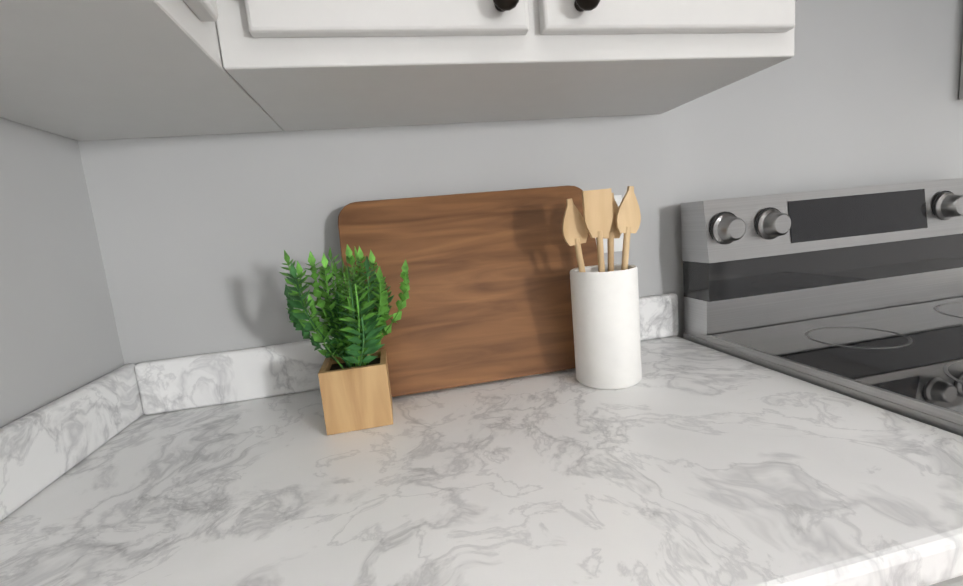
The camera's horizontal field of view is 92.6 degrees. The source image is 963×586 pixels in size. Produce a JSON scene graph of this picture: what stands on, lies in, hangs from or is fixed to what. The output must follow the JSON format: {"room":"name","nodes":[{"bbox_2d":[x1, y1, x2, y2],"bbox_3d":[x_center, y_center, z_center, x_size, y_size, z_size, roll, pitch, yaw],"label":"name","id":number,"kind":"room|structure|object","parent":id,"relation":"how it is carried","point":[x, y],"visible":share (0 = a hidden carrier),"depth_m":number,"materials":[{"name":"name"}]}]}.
{"room":"kitchen","nodes":[
{"label":"kitchen","id":0,"kind":"room"},
{"bbox_2d":[0,117,123,427],"bbox_3d":[-0.165,0.213,-1.762,0.100,2.440,5.200,-7,9,-11],"label":"wall","id":1,"kind":"structure","parent":0,"point":[59,337],"depth_m":0.65,"materials":[{"name":"grey paint"}]},
{"bbox_2d":[0,0,226,79],"bbox_3d":[-0.394,-0.568,0.086,0.336,0.778,0.590,-7,9,-11],"label":"upper cabinet","id":2,"kind":"object","parent":1,"relation":"attached to","point":[82,70],"depth_m":0.42,"materials":[{"name":"white paint"}]},
{"bbox_2d":[0,72,283,140],"bbox_3d":[-0.492,-0.628,0.549,0.336,0.778,0.365,-7,9,-11],"label":"upper cabinet","id":3,"kind":"object","parent":1,"relation":"attached to","point":[79,108],"depth_m":0.60,"materials":[{"name":"white paint"}]},
{"bbox_2d":[78,0,962,414],"bbox_3d":[1.875,-0.427,1.316,5.400,2.440,0.100,-7,9,-11],"label":"wall","id":4,"kind":"structure","parent":0,"point":[198,236],"depth_m":0.91,"materials":[{"name":"grey paint"}]},
{"bbox_2d":[216,0,796,130],"bbox_3d":[0.013,-0.690,0.663,0.742,0.778,0.336,-7,9,-11],"label":"upper cabinet","id":5,"kind":"object","parent":4,"relation":"attached to","point":[294,65],"depth_m":0.59,"materials":[{"name":"white paint"}]},
{"bbox_2d":[595,195,622,252],"bbox_3d":[0.261,-0.142,0.956,0.071,0.116,0.008,-7,9,-11],"label":"electrical outlet","id":6,"kind":"object","parent":4,"relation":"attached to","point":[618,244],"visible":0.02,"depth_m":0.96,"materials":[{"name":"plastic"}]},
{"bbox_2d":[959,37,962,99],"bbox_3d":[1.441,-0.861,0.942,0.608,0.778,0.336,-7,9,-11],"label":"upper cabinet","id":7,"kind":"object","parent":4,"relation":"attached to","point":[961,71],"depth_m":1.09,"materials":[{"name":"white paint"}]},
{"bbox_3d":[2.529,1.136,-1.074,5.400,0.060,5.400,-7,9,-11],"label":"floor","id":8,"kind":"structure","parent":0,"visible":0},
{"bbox_2d":[681,178,962,436],"bbox_3d":[0.913,0.389,0.759,0.765,1.166,0.736,-7,9,-11],"label":"range","id":9,"kind":"object","parent":8,"relation":"on","point":[856,293],"visible":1,"depth_m":0.93,"materials":[{"name":"silver metal"}]},
{"bbox_2d":[929,575,962,585],"bbox_3d":[0.310,0.612,0.744,0.465,0.840,0.626,-7,9,-11],"label":"base cabinet","id":10,"kind":"object","parent":8,"relation":"on","point":[956,581],"depth_m":0.37,"materials":[{"name":"white paint"}]},
{"bbox_3d":[0.059,0.824,-0.534,0.658,0.839,3.058,-7,9,-11],"label":"base cabinet","id":11,"kind":"object","parent":8,"relation":"on","visible":0},
{"bbox_2d":[0,337,941,585],"bbox_3d":[0.020,0.345,-0.625,0.660,0.135,3.098,-7,9,-11],"label":"countertop","id":12,"kind":"structure","parent":11,"relation":"on","point":[684,463],"depth_m":0.50,"materials":[{"name":"stone"}]},
{"bbox_2d":[280,244,409,434],"bbox_3d":[-0.196,0.061,0.695,0.189,0.268,0.179,-7,9,-11],"label":"potted plant","id":13,"kind":"object","parent":12,"relation":"on","point":[354,381],"visible":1,"depth_m":0.67,"materials":[{"name":"green plant"}]},
{"bbox_2d":[338,186,597,396],"bbox_3d":[-0.003,-0.014,0.837,0.470,0.337,0.110,-7,9,-11],"label":"cutting board","id":14,"kind":"object","parent":12,"relation":"on","point":[489,298],"visible":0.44,"depth_m":0.82,"materials":[{"name":"brown wood"}]},
{"bbox_2d":[632,293,962,580],"bbox_3d":[0.293,0.130,0.666,0.414,0.135,0.651,-7,9,-11],"label":"countertop","id":15,"kind":"structure","parent":11,"relation":"on","point":[897,478],"depth_m":0.53,"materials":[{"name":"stone"}]},
{"bbox_2d":[562,186,641,389],"bbox_3d":[0.206,-0.011,0.760,0.128,0.318,0.108,-7,9,-11],"label":"utensil crock","id":16,"kind":"object","parent":15,"relation":"on","point":[606,320],"visible":1,"depth_m":0.73,"materials":[{"name":"ceramic"}]}
]}

